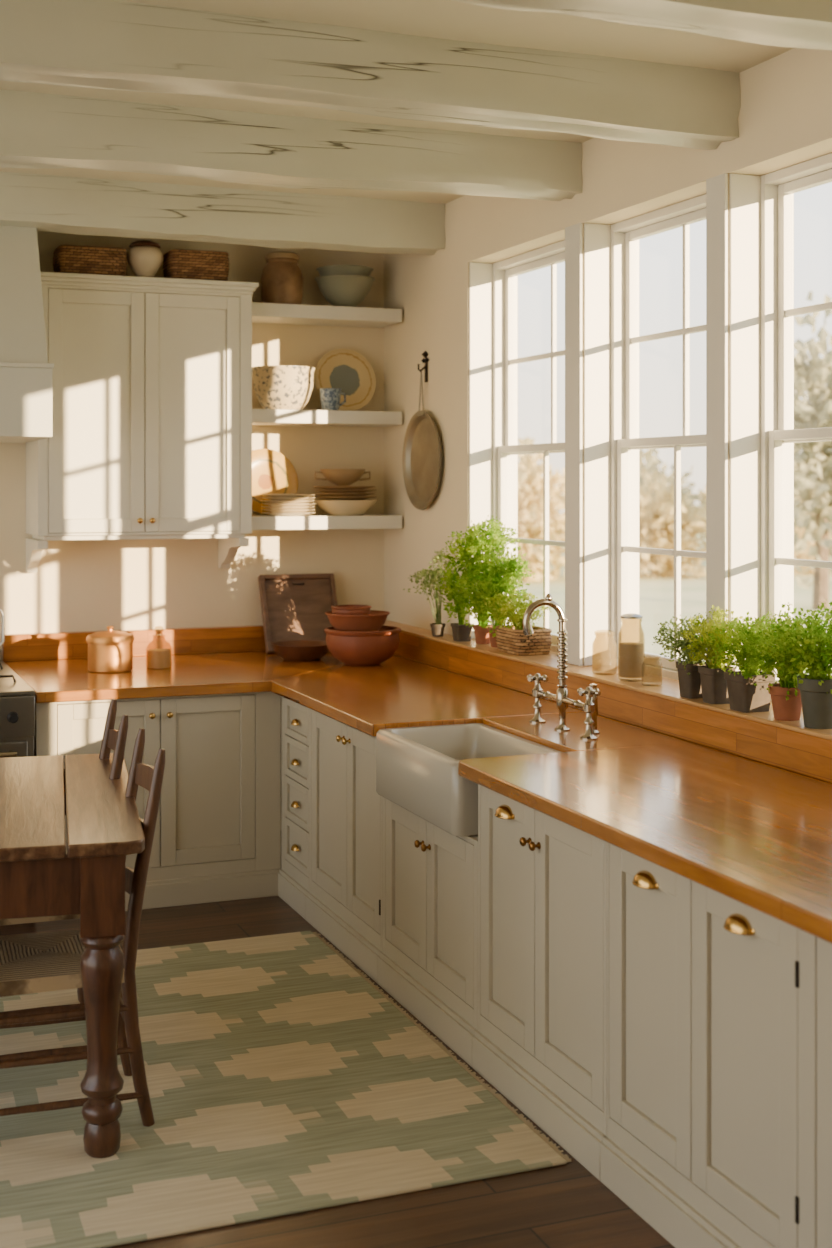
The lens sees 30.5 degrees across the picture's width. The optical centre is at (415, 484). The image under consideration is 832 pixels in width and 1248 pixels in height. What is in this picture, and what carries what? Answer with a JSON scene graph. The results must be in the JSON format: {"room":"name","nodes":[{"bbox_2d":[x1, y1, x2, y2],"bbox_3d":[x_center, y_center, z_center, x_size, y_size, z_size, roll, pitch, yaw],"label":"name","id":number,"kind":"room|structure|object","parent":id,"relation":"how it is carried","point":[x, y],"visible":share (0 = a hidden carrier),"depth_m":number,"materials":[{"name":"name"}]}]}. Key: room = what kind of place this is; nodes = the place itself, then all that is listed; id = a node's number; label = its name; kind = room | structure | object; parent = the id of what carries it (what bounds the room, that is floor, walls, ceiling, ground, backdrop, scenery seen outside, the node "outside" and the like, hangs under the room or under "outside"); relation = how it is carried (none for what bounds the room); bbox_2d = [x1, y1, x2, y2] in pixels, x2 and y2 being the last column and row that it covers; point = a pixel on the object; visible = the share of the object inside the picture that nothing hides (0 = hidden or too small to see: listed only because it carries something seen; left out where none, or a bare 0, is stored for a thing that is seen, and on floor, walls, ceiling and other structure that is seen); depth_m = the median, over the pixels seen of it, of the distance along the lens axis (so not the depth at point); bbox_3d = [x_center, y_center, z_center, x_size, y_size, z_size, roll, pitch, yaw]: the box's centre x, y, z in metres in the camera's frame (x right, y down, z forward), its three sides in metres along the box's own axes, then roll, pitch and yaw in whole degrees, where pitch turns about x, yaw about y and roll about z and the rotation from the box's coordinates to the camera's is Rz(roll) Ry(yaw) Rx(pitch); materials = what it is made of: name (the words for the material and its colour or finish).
{"room":"kitchen","nodes":[
{"label":"kitchen","id":0,"kind":"room"},
{"bbox_2d":[0,230,383,647],"bbox_3d":[-2.947,0.225,7.330,5.880,3.210,0.200,0,0,-21],"label":"wall","id":1,"kind":"structure","parent":0,"point":[129,584],"depth_m":8.00,"materials":[{"name":"paint"}]},
{"bbox_2d":[0,226,53,442],"bbox_3d":[-2.191,-0.793,6.950,0.920,1.170,1.059,0,0,-21],"label":"range hood","id":2,"kind":"object","parent":1,"relation":"attached to","point":[26,374],"visible":0.84,"depth_m":6.66,"materials":[{"name":"paint"}]},
{"bbox_2d":[26,272,258,571],"bbox_3d":[-1.360,-0.284,7.585,1.067,1.436,0.482,0,0,-21],"label":"upper cabinet","id":3,"kind":"object","parent":1,"relation":"attached to","point":[152,437],"visible":0.98,"depth_m":7.39,"materials":[{"name":"white paint"}]},
{"bbox_2d":[53,245,127,275],"bbox_3d":[-1.587,-1.075,7.435,0.339,0.145,0.230,0,0,-21],"label":"wicker basket","id":4,"kind":"object","parent":3,"relation":"on","point":[80,259],"visible":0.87,"depth_m":7.33,"materials":[{"name":"brown wicker"}]},
{"bbox_2d":[127,240,162,276],"bbox_3d":[-1.333,-1.102,7.514,0.176,0.200,0.176,0,0,-21],"label":"ceramic urn","id":5,"kind":"object","parent":3,"relation":"on","point":[144,257],"visible":0.8,"depth_m":7.45,"materials":[{"name":"beige ceramic"}]},
{"bbox_2d":[163,249,229,280],"bbox_3d":[-1.098,-1.079,7.627,0.306,0.155,0.230,0,0,-21],"label":"wicker basket","id":6,"kind":"object","parent":3,"relation":"on","point":[177,263],"visible":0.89,"depth_m":7.53,"materials":[{"name":"brown wicker"}]},
{"bbox_2d":[252,302,401,327],"bbox_3d":[-0.524,-0.888,8.003,0.847,0.070,0.319,0,0,-21],"label":"wall shelf","id":7,"kind":"object","parent":1,"relation":"attached to","point":[270,313],"visible":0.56,"depth_m":7.90,"materials":[{"name":"paint"}]},
{"bbox_2d":[261,251,302,303],"bbox_3d":[-0.694,-1.063,7.926,0.220,0.280,0.220,0,0,-21],"label":"storage jar","id":8,"kind":"object","parent":7,"relation":"on","point":[281,277],"visible":0.84,"depth_m":7.84,"materials":[{"name":"brown ceramic"}]},
{"bbox_2d":[315,275,374,306],"bbox_3d":[-0.375,-1.006,8.057,0.316,0.165,0.316,0,0,-21],"label":"mixing bowl","id":9,"kind":"object","parent":7,"relation":"on","point":[338,290],"visible":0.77,"depth_m":7.96,"materials":[{"name":"beige ceramic"}]},
{"bbox_2d":[316,265,373,275],"bbox_3d":[-0.375,-1.078,8.057,0.302,0.120,0.302,0,0,-21],"label":"mixing bowl","id":10,"kind":"object","parent":9,"relation":"in","point":[333,269],"visible":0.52,"depth_m":7.94,"materials":[{"name":"ceramic"}]},
{"bbox_2d":[252,409,401,426],"bbox_3d":[-0.524,-0.350,8.003,0.847,0.070,0.319,0,0,-21],"label":"wall shelf","id":11,"kind":"object","parent":1,"relation":"attached to","point":[280,417],"visible":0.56,"depth_m":7.87,"materials":[{"name":"paint"}]},
{"bbox_2d":[252,365,314,409],"bbox_3d":[-0.688,-0.496,7.923,0.330,0.222,0.330,0,0,-21],"label":"floral bowl","id":12,"kind":"object","parent":11,"relation":"on","point":[277,386],"visible":0.84,"depth_m":7.80,"materials":[{"name":"white ceramic"}]},
{"bbox_2d":[320,388,345,409],"bbox_3d":[-0.440,-0.443,7.947,0.124,0.115,0.112,0,0,17],"label":"cup","id":13,"kind":"object","parent":11,"relation":"on","point":[329,397],"visible":0.86,"depth_m":7.91,"materials":[{"name":"ceramic"}]},
{"bbox_2d":[315,349,375,410],"bbox_3d":[-0.376,-0.561,8.141,0.344,0.336,0.075,0,0,-22],"label":"dinner plate","id":14,"kind":"object","parent":11,"relation":"on","point":[347,370],"visible":0.85,"depth_m":8.15,"materials":[{"name":"beige ceramic"}]},
{"bbox_2d":[252,514,401,529],"bbox_3d":[-0.524,0.194,8.003,0.847,0.070,0.319,0,0,-21],"label":"wall shelf","id":15,"kind":"object","parent":1,"relation":"attached to","point":[365,521],"visible":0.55,"depth_m":7.86,"materials":[{"name":"paint"}]},
{"bbox_2d":[252,449,297,513],"bbox_3d":[-0.785,-0.020,8.007,0.350,0.342,0.076,0,0,-21],"label":"dinner plate","id":16,"kind":"object","parent":15,"relation":"on","point":[273,472],"visible":0.62,"depth_m":8.03,"materials":[{"name":"beige ceramic"}]},
{"bbox_2d":[262,512,315,515],"bbox_3d":[-0.655,0.149,7.866,0.280,0.020,0.280,0,0,-21],"label":"dinner plate","id":17,"kind":"object","parent":15,"relation":"on","point":[269,513],"visible":0.94,"depth_m":7.76,"materials":[{"name":"white ceramic"}]},
{"bbox_2d":[261,509,315,511],"bbox_3d":[-0.657,0.134,7.865,0.280,0.020,0.280,0,0,-21],"label":"dinner plate","id":18,"kind":"object","parent":17,"relation":"on","point":[268,510],"visible":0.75,"depth_m":7.76,"materials":[{"name":"white ceramic"}]},
{"bbox_2d":[261,506,314,508],"bbox_3d":[-0.659,0.118,7.865,0.280,0.020,0.280,0,0,-21],"label":"dinner plate","id":19,"kind":"object","parent":18,"relation":"on","point":[268,507],"visible":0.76,"depth_m":7.76,"materials":[{"name":"white ceramic"}]},
{"bbox_2d":[262,503,315,505],"bbox_3d":[-0.653,0.102,7.867,0.280,0.020,0.280,0,0,-21],"label":"dinner plate","id":20,"kind":"object","parent":19,"relation":"on","point":[269,504],"visible":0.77,"depth_m":7.76,"materials":[{"name":"white ceramic"}]},
{"bbox_2d":[261,500,314,502],"bbox_3d":[-0.659,0.087,7.864,0.280,0.020,0.280,0,0,-21],"label":"dinner plate","id":21,"kind":"object","parent":20,"relation":"on","point":[268,501],"visible":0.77,"depth_m":7.76,"materials":[{"name":"white ceramic"}]},
{"bbox_2d":[262,497,315,499],"bbox_3d":[-0.654,0.071,7.866,0.280,0.020,0.280,0,0,-21],"label":"dinner plate","id":22,"kind":"object","parent":21,"relation":"on","point":[269,498],"visible":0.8,"depth_m":7.76,"materials":[{"name":"white ceramic"}]},
{"bbox_2d":[261,494,315,496],"bbox_3d":[-0.656,0.056,7.866,0.280,0.020,0.280,0,0,-21],"label":"dinner plate","id":23,"kind":"object","parent":22,"relation":"on","point":[269,495],"visible":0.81,"depth_m":7.76,"materials":[{"name":"white ceramic"}]},
{"bbox_2d":[315,500,376,515],"bbox_3d":[-0.371,0.119,8.047,0.336,0.080,0.336,0,0,-21],"label":"serving bowl","id":24,"kind":"object","parent":15,"relation":"on","point":[331,507],"visible":0.91,"depth_m":7.94,"materials":[{"name":"beige ceramic"}]},
{"bbox_2d":[314,496,376,499],"bbox_3d":[-0.370,0.068,8.043,0.332,0.020,0.332,0,0,-21],"label":"dinner plate","id":25,"kind":"object","parent":24,"relation":"on","point":[323,497],"visible":0.95,"depth_m":7.92,"materials":[{"name":"brown ceramic"}]},
{"bbox_2d":[313,493,375,495],"bbox_3d":[-0.376,0.051,8.040,0.332,0.020,0.332,0,0,-21],"label":"dinner plate","id":26,"kind":"object","parent":25,"relation":"on","point":[323,494],"visible":0.79,"depth_m":7.92,"materials":[{"name":"brown ceramic"}]},
{"bbox_2d":[315,489,376,492],"bbox_3d":[-0.369,0.033,8.043,0.332,0.020,0.332,0,0,-21],"label":"dinner plate","id":27,"kind":"object","parent":26,"relation":"on","point":[321,490],"visible":0.86,"depth_m":7.92,"materials":[{"name":"brown ceramic"}]},
{"bbox_2d":[313,486,375,488],"bbox_3d":[-0.377,0.015,8.040,0.332,0.020,0.332,0,0,-21],"label":"dinner plate","id":28,"kind":"object","parent":27,"relation":"on","point":[321,487],"visible":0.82,"depth_m":7.92,"materials":[{"name":"brown ceramic"}]},
{"bbox_2d":[315,469,369,485],"bbox_3d":[-0.385,-0.034,8.026,0.239,0.100,0.239,0,0,28],"label":"serving bowl","id":29,"kind":"object","parent":28,"relation":"on","point":[338,477],"visible":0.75,"depth_m":7.95,"materials":[{"name":"brown ceramic"}]},
{"bbox_2d":[0,896,674,1247],"bbox_3d":[-1.105,1.880,3.219,6.300,0.100,9.200,0,0,-21],"label":"floor","id":30,"kind":"structure","parent":0,"point":[566,1205],"depth_m":3.85,"materials":[{"name":"brown wood"}]},
{"bbox_2d":[0,648,34,757],"bbox_3d":[-2.197,1.315,6.754,0.855,1.030,1.261,0,0,-21],"label":"range cooker","id":31,"kind":"object","parent":30,"relation":"on","point":[17,698],"visible":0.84,"depth_m":6.36,"materials":[{"name":"metal"}]},
{"bbox_2d":[0,609,4,646],"bbox_3d":[-1.988,0.690,6.838,0.220,0.267,0.244,0,0,17],"label":"kettle","id":32,"kind":"object","parent":31,"relation":"on","point":[2,614],"visible":1,"depth_m":6.89,"materials":[{"name":"metal"}]},
{"bbox_2d":[0,648,34,695],"bbox_3d":[-2.208,0.838,6.782,0.855,0.075,1.200,0,0,-21],"label":"cooktop","id":33,"kind":"object","parent":31,"relation":"in","point":[11,684],"depth_m":6.61,"materials":[{"name":"metal"}]},
{"bbox_2d":[34,692,280,910],"bbox_3d":[-1.307,1.374,7.157,1.071,0.912,1.182,0,0,-21],"label":"base cabinet","id":34,"kind":"object","parent":30,"relation":"on","point":[217,835],"visible":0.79,"depth_m":6.71,"materials":[{"name":"paint"}]},
{"bbox_2d":[5,651,831,943],"bbox_3d":[0.002,0.893,5.103,2.016,0.046,6.105,0,0,-21],"label":"countertop","id":35,"kind":"structure","parent":34,"relation":"on","point":[755,834],"depth_m":4.64,"materials":[{"name":"brown wood"}]},
{"bbox_2d":[86,626,133,672],"bbox_3d":[-1.435,0.766,7.173,0.222,0.208,0.222,0,0,-21],"label":"copper canister","id":36,"kind":"object","parent":35,"relation":"on","point":[110,651],"visible":1,"depth_m":7.08,"materials":[{"name":"orange metal"}]},
{"bbox_2d":[147,649,170,667],"bbox_3d":[-1.224,0.770,7.277,0.124,0.200,0.123,0,0,-21],"label":"glass bottle","id":37,"kind":"object","parent":35,"relation":"on","point":[156,658],"visible":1,"depth_m":7.23,"materials":[{"name":"brown"}]},
{"bbox_2d":[258,573,337,653],"bbox_3d":[-0.605,0.670,8.014,0.410,0.399,0.195,0,0,-21],"label":"wooden tray","id":38,"kind":"object","parent":35,"relation":"on","point":[293,606],"visible":0.71,"depth_m":8.02,"materials":[{"name":"wood"}]},
{"bbox_2d":[271,640,328,661],"bbox_3d":[-0.569,0.830,7.621,0.310,0.080,0.310,0,0,-21],"label":"shallow dish","id":39,"kind":"object","parent":35,"relation":"on","point":[294,650],"visible":0.94,"depth_m":7.53,"materials":[{"name":"brown ceramic"}]},
{"bbox_2d":[324,625,400,665],"bbox_3d":[-0.259,0.782,7.420,0.374,0.175,0.374,0,0,-21],"label":"terracotta bowl","id":40,"kind":"object","parent":35,"relation":"on","point":[352,648],"visible":0.91,"depth_m":7.28,"materials":[{"name":"ceramic"}]},
{"bbox_2d":[325,610,389,630],"bbox_3d":[-0.285,0.690,7.431,0.316,0.140,0.316,0,0,-21],"label":"terracotta bowl","id":41,"kind":"object","parent":40,"relation":"on","point":[376,619],"visible":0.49,"depth_m":7.32,"materials":[{"name":"orange ceramic"}]},
{"bbox_2d":[331,605,370,614],"bbox_3d":[-0.316,0.627,7.441,0.198,0.075,0.198,0,0,-21],"label":"terracotta bowl","id":42,"kind":"object","parent":41,"relation":"on","point":[336,609],"visible":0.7,"depth_m":7.37,"materials":[{"name":"ceramic"}]},
{"bbox_2d":[376,723,560,835],"bbox_3d":[0.184,1.002,5.277,0.429,0.232,0.757,0,0,-21],"label":"farmhouse sink","id":43,"kind":"object","parent":35,"relation":"in","point":[417,767],"visible":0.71,"depth_m":5.26,"materials":[{"name":"white ceramic"}]},
{"bbox_2d":[522,594,600,739],"bbox_3d":[0.493,0.627,5.411,0.220,0.486,0.488,0,0,-31],"label":"tap","id":44,"kind":"object","parent":35,"relation":"on","point":[592,692],"visible":1,"depth_m":5.41,"materials":[{"name":"silver metal"}]},
{"bbox_2d":[0,931,571,1247],"bbox_3d":[-1.062,1.825,4.767,2.313,0.010,2.290,0,0,-21],"label":"area rug","id":45,"kind":"object","parent":30,"relation":"on","point":[282,1080],"visible":1,"depth_m":4.44,"materials":[{"name":"green fabric"}]},
{"bbox_2d":[0,699,127,1028],"bbox_3d":[-1.258,1.288,5.124,0.557,1.070,0.472,0,0,-16],"label":"dining chair","id":46,"kind":"object","parent":45,"relation":"on","point":[115,740],"visible":0.23,"depth_m":4.99,"materials":[{"name":"brown wood"}]},
{"bbox_2d":[0,753,144,1157],"bbox_3d":[-1.661,1.390,4.619,1.586,0.860,1.400,0,0,-13],"label":"dining table","id":47,"kind":"object","parent":45,"relation":"on","point":[38,878],"visible":0.94,"depth_m":4.13,"materials":[{"name":"brown wood"}]},
{"bbox_2d":[0,728,164,1126],"bbox_3d":[-1.033,1.288,4.465,0.557,1.070,0.472,0,0,-18],"label":"dining chair","id":48,"kind":"object","parent":45,"relation":"on","point":[30,963],"visible":0.73,"depth_m":4.33,"materials":[{"name":"brown wood"}]},
{"bbox_2d":[278,696,309,918],"bbox_3d":[-0.165,1.374,6.777,0.825,0.912,0.424,0,0,-21],"label":"base cabinet","id":49,"kind":"object","parent":30,"relation":"on","point":[294,873],"visible":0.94,"depth_m":6.63,"materials":[{"name":"paint"}]},
{"bbox_2d":[305,709,382,982],"bbox_3d":[0.072,1.374,6.167,0.832,0.912,0.881,0,0,-21],"label":"base cabinet","id":50,"kind":"object","parent":30,"relation":"on","point":[344,901],"visible":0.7,"depth_m":5.98,"materials":[{"name":"paint"}]},
{"bbox_2d":[377,797,477,1066],"bbox_3d":[0.393,1.476,5.351,0.832,0.708,0.868,0,0,-21],"label":"base cabinet","id":51,"kind":"object","parent":30,"relation":"on","point":[428,961],"visible":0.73,"depth_m":5.17,"materials":[{"name":"paint"}]},
{"bbox_2d":[472,784,606,1180],"bbox_3d":[0.704,1.374,4.555,0.836,0.912,0.838,0,0,-21],"label":"base cabinet","id":52,"kind":"object","parent":30,"relation":"on","point":[540,1040],"visible":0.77,"depth_m":4.37,"materials":[{"name":"paint"}]},
{"bbox_2d":[600,843,816,1247],"bbox_3d":[1.023,1.374,3.744,0.836,0.912,0.900,0,0,-21],"label":"base cabinet","id":53,"kind":"object","parent":30,"relation":"on","point":[711,1139],"visible":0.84,"depth_m":3.58,"materials":[{"name":"paint"}]},
{"bbox_2d":[817,937,831,1247],"bbox_3d":[1.364,1.374,2.876,0.836,0.912,0.955,0,0,-21],"label":"base cabinet","id":54,"kind":"object","parent":30,"relation":"on","point":[824,948],"visible":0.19,"depth_m":3.16,"materials":[{"name":"paint"}]},
{"bbox_2d":[0,0,793,203],"bbox_3d":[-1.105,-1.430,3.219,6.300,0.100,9.200,0,0,-21],"label":"ceiling","id":55,"kind":"structure","parent":0,"point":[442,19],"depth_m":4.76,"materials":[{"name":"paint"}]},
{"bbox_2d":[0,172,445,254],"bbox_3d":[-2.580,-1.260,6.531,5.778,0.240,0.216,0,0,-21],"label":"ceiling beam","id":56,"kind":"structure","parent":55,"relation":"attached to","point":[51,203],"depth_m":7.10,"materials":[{"name":"paint"}]},
{"bbox_2d":[0,89,581,200],"bbox_3d":[-2.054,-1.260,5.191,5.778,0.239,0.214,0,0,-21],"label":"ceiling beam","id":57,"kind":"structure","parent":55,"relation":"attached to","point":[38,130],"depth_m":5.70,"materials":[{"name":"paint"}]},
{"bbox_2d":[0,0,740,149],"bbox_3d":[-1.640,-1.260,4.140,5.778,0.241,0.214,0,0,-21],"label":"ceiling beam","id":58,"kind":"structure","parent":55,"relation":"attached to","point":[98,44],"depth_m":4.64,"materials":[{"name":"paint"}]},
{"bbox_2d":[453,0,831,50],"bbox_3d":[-1.205,-1.257,3.033,5.778,0.247,0.213,0,0,-21],"label":"ceiling beam","id":59,"kind":"structure","parent":55,"relation":"attached to","point":[804,24],"depth_m":3.77,"materials":[{"name":"paint"}]},
{"bbox_2d":[384,48,831,701],"bbox_3d":[1.575,0.225,4.219,0.260,3.210,9.300,0,0,-21],"label":"wall","id":60,"kind":"structure","parent":0,"point":[785,115],"depth_m":7.15,"materials":[{"name":"paint"}]},
{"bbox_2d":[2,625,831,782],"bbox_3d":[0.002,0.805,5.105,2.017,0.130,6.099,0,0,-21],"label":"backsplash","id":61,"kind":"structure","parent":60,"relation":"attached to","point":[794,751],"depth_m":6.18,"materials":[{"name":"brown wood"}]},
{"bbox_2d":[403,371,443,509],"bbox_3d":[0.037,-0.227,7.719,0.034,0.708,0.504,0,0,-21],"label":"frying pan","id":62,"kind":"object","parent":60,"relation":"attached to","point":[423,457],"visible":1,"depth_m":7.75,"materials":[{"name":"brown metal"}]},
{"bbox_2d":[418,351,428,381],"bbox_3d":[0.046,-0.600,7.723,0.060,0.160,0.060,0,0,24],"label":"wall hook","id":63,"kind":"object","parent":60,"relation":"attached to","point":[424,354],"visible":1,"depth_m":7.71,"materials":[{"name":"metal"}]},
{"bbox_2d":[469,240,564,652],"bbox_3d":[0.552,-0.163,6.807,0.240,1.786,1.033,0,0,-21],"label":"window","id":64,"kind":"structure","parent":60,"relation":"in","point":[494,449],"depth_m":7.25,"materials":[{"name":"paint"}]},
{"bbox_2d":[384,620,831,740],"bbox_3d":[0.951,0.737,5.443,0.251,0.014,6.035,0,0,-21],"label":"windowsill","id":65,"kind":"structure","parent":60,"relation":"attached to","point":[662,687],"depth_m":5.76,"materials":[{"name":"brown wood"}]},
{"bbox_2d":[403,550,449,636],"bbox_3d":[0.066,0.520,7.402,0.250,0.420,0.242,0,0,-21],"label":"potted herb","id":66,"kind":"object","parent":65,"relation":"on","point":[437,628],"visible":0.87,"depth_m":7.37,"materials":[{"name":"plant"}]},
{"bbox_2d":[430,623,445,636],"bbox_3d":[0.106,0.700,7.381,0.076,0.060,0.076,0,0,-21],"label":"pot","id":67,"kind":"object","parent":66,"relation":"on","point":[437,628],"depth_m":7.36,"materials":[{"name":"grey ceramic"}]},
{"bbox_2d":[434,567,472,641],"bbox_3d":[0.198,0.556,7.148,0.205,0.347,0.204,0,0,21],"label":"potted herb","id":68,"kind":"object","parent":65,"relation":"on","point":[461,633],"visible":0.45,"depth_m":7.13,"materials":[{"name":"plant"}]},
{"bbox_2d":[451,623,472,641],"bbox_3d":[0.216,0.690,7.156,0.088,0.080,0.088,0,0,-21],"label":"pot","id":69,"kind":"object","parent":68,"relation":"on","point":[461,633],"depth_m":7.12,"materials":[{"name":"grey ceramic"}]},
{"bbox_2d":[438,515,519,643],"bbox_3d":[0.295,0.433,7.029,0.368,0.594,0.376,0,0,6],"label":"parsley","id":70,"kind":"object","parent":65,"relation":"on","point":[482,543],"visible":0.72,"depth_m":6.99,"materials":[{"name":"plant"}]},
{"bbox_2d":[473,624,492,643],"bbox_3d":[0.308,0.688,7.031,0.094,0.085,0.094,0,0,-21],"label":"pot","id":71,"kind":"object","parent":70,"relation":"on","point":[481,633],"depth_m":7.00,"materials":[{"name":"ceramic"}]},
{"bbox_2d":[462,546,534,647],"bbox_3d":[0.368,0.499,6.843,0.326,0.462,0.358,0,0,-21],"label":"parsley","id":72,"kind":"object","parent":65,"relation":"on","point":[505,566],"visible":0.81,"depth_m":6.80,"materials":[{"name":"plant"}]},
{"bbox_2d":[487,627,497,647],"bbox_3d":[0.372,0.688,6.895,0.101,0.085,0.101,0,0,-21],"label":"pot","id":73,"kind":"object","parent":72,"relation":"on","point":[491,630],"depth_m":6.87,"materials":[{"name":"ceramic"}]},
{"bbox_2d":[495,625,551,655],"bbox_3d":[0.468,0.675,6.664,0.176,0.110,0.274,0,0,-21],"label":"wicker basket","id":74,"kind":"object","parent":65,"relation":"on","point":[512,641],"visible":0.88,"depth_m":6.56,"materials":[{"name":"brown wicker"}]},
{"bbox_2d":[483,587,551,629],"bbox_3d":[0.437,0.579,6.696,0.253,0.260,0.362,0,0,-21],"label":"potted herb","id":75,"kind":"object","parent":74,"relation":"in","point":[515,614],"visible":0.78,"depth_m":6.65,"materials":[{"name":"plant"}]},
{"bbox_2d":[619,613,643,677],"bbox_3d":[0.805,0.605,5.711,0.100,0.250,0.100,0,0,-21],"label":"glass jar","id":76,"kind":"object","parent":65,"relation":"on","point":[631,654],"visible":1,"depth_m":5.67,"materials":[{"name":"beige"}]},
{"bbox_2d":[652,613,715,698],"bbox_3d":[0.952,0.586,5.262,0.249,0.288,0.257,0,0,25],"label":"potted herb","id":77,"kind":"object","parent":65,"relation":"on","point":[689,678],"visible":0.59,"depth_m":5.23,"materials":[{"name":"plant"}]},
{"bbox_2d":[676,661,706,698],"bbox_3d":[0.956,0.670,5.260,0.097,0.120,0.097,0,0,-21],"label":"pot","id":78,"kind":"object","parent":77,"relation":"on","point":[689,678],"depth_m":5.22,"materials":[{"name":"grey ceramic"}]},
{"bbox_2d":[680,605,745,704],"bbox_3d":[1.006,0.567,5.132,0.236,0.326,0.266,0,0,10],"label":"potted herb","id":79,"kind":"object","parent":65,"relation":"on","point":[713,683],"visible":0.63,"depth_m":5.10,"materials":[{"name":"plant"}]},
{"bbox_2d":[698,665,735,704],"bbox_3d":[1.009,0.670,5.125,0.097,0.120,0.097,0,0,-21],"label":"pot","id":80,"kind":"object","parent":79,"relation":"on","point":[713,683],"depth_m":5.09,"materials":[{"name":"black plastic"}]},
{"bbox_2d":[695,611,775,712],"bbox_3d":[1.069,0.568,4.954,0.319,0.324,0.297,0,0,13],"label":"potted herb","id":81,"kind":"object","parent":65,"relation":"on","point":[748,695],"visible":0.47,"depth_m":4.92,"materials":[{"name":"plant"}]},
{"bbox_2d":[724,671,775,712],"bbox_3d":[1.081,0.670,4.955,0.126,0.120,0.126,0,0,-21],"label":"pot","id":82,"kind":"object","parent":81,"relation":"on","point":[748,695],"depth_m":4.91,"materials":[{"name":"black plastic"}]},
{"bbox_2d":[734,602,824,720],"bbox_3d":[1.154,0.547,4.751,0.311,0.366,0.332,0,0,-21],"label":"potted herb","id":83,"kind":"object","parent":65,"relation":"on","point":[785,694],"visible":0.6,"depth_m":4.74,"materials":[{"name":"plant"}]},
{"bbox_2d":[768,683,801,720],"bbox_3d":[1.157,0.677,4.764,0.116,0.105,0.116,0,0,-21],"label":"pot","id":84,"kind":"object","parent":83,"relation":"on","point":[786,706],"depth_m":4.73,"materials":[{"name":"ceramic"}]},
{"bbox_2d":[770,599,831,728],"bbox_3d":[1.237,0.537,4.600,0.300,0.386,0.303,0,0,-35],"label":"potted plant","id":85,"kind":"object","parent":65,"relation":"on","point":[815,688],"visible":0.99,"depth_m":4.57,"materials":[{"name":"plant"}]},
{"bbox_2d":[797,675,831,728],"bbox_3d":[1.217,0.655,4.610,0.130,0.150,0.130,0,0,-21],"label":"pot","id":86,"kind":"object","parent":85,"relation":"on","point":[815,690],"depth_m":4.57,"materials":[{"name":"grey ceramic"}]},
{"bbox_2d":[584,194,705,679],"bbox_3d":[0.960,-0.163,5.769,0.240,1.786,0.943,0,0,-21],"label":"window","id":87,"kind":"structure","parent":60,"relation":"in","point":[612,442],"depth_m":6.17,"materials":[{"name":"paint"}]},
{"bbox_2d":[565,173,727,665],"bbox_3d":[1.042,-0.164,5.200,0.014,1.787,2.323,0,0,-21],"label":"window frame","id":88,"kind":"structure","parent":60,"relation":"attached to","point":[717,186],"depth_m":5.26,"materials":[{"name":"paint"}]},
{"bbox_2d":[729,153,831,682],"bbox_3d":[1.359,-0.163,4.755,0.240,1.786,1.013,0,0,-21],"label":"window","id":89,"kind":"structure","parent":60,"relation":"in","point":[763,435],"depth_m":5.20,"materials":[{"name":"paint"}]},
{"label":"outside","id":90,"kind":"structure","parent":0,"visible":0},
{"bbox_2d":[518,533,831,674],"bbox_3d":[25.949,2.440,47.816,76.700,0.100,150.000,0,0,-21],"label":"ground","id":91,"kind":"structure","parent":90,"point":[656,595],"depth_m":31.89,"materials":[{"name":"white"}]},
{"bbox_2d":[518,437,564,582],"bbox_3d":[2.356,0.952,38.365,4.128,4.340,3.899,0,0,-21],"label":"tree","id":92,"kind":"object","parent":91,"relation":"on","point":[530,506],"visible":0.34,"depth_m":37.73,"materials":[{"name":"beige plant"}]},
{"bbox_2d":[639,449,705,579],"bbox_3d":[6.119,1.205,39.974,4.228,4.348,4.053,0,0,-21],"label":"tree","id":93,"kind":"object","parent":91,"relation":"on","point":[656,514],"visible":0.48,"depth_m":39.32,"materials":[{"name":"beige plant"}]},
{"bbox_2d":[639,449,705,559],"bbox_3d":[7.098,0.888,48.533,4.203,4.990,3.962,0,0,-21],"label":"shrub","id":94,"kind":"object","parent":91,"relation":"on","point":[652,464],"visible":0.07,"depth_m":47.88,"materials":[{"name":"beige plant"}]},
{"bbox_2d":[686,485,705,547],"bbox_3d":[10.745,0.743,50.663,4.499,5.071,4.271,0,0,-21],"label":"shrub","id":95,"kind":"object","parent":91,"relation":"on","point":[702,493],"visible":0.02,"depth_m":50.67,"materials":[{"name":"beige plant"}]},
{"bbox_2d":[697,496,831,574],"bbox_3d":[9.801,1.283,41.392,4.100,3.700,4.440,0,0,-21],"label":"shrub","id":96,"kind":"object","parent":91,"relation":"on","point":[802,554],"visible":0.04,"depth_m":40.50,"materials":[{"name":"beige plant"}]},
{"bbox_2d":[794,291,831,609],"bbox_3d":[7.646,-0.938,29.404,3.236,6.665,3.329,0,0,-21],"label":"tree","id":97,"kind":"object","parent":91,"relation":"on","point":[813,465],"visible":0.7,"depth_m":29.07,"materials":[{"name":"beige plant"}]},
{"bbox_2d":[794,294,831,357],"bbox_3d":[10.880,-0.988,35.976,4.206,6.765,4.030,0,0,6],"label":"tree","id":98,"kind":"object","parent":91,"relation":"on","point":[798,319],"visible":0.06,"depth_m":35.02,"materials":[{"name":"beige plant"}]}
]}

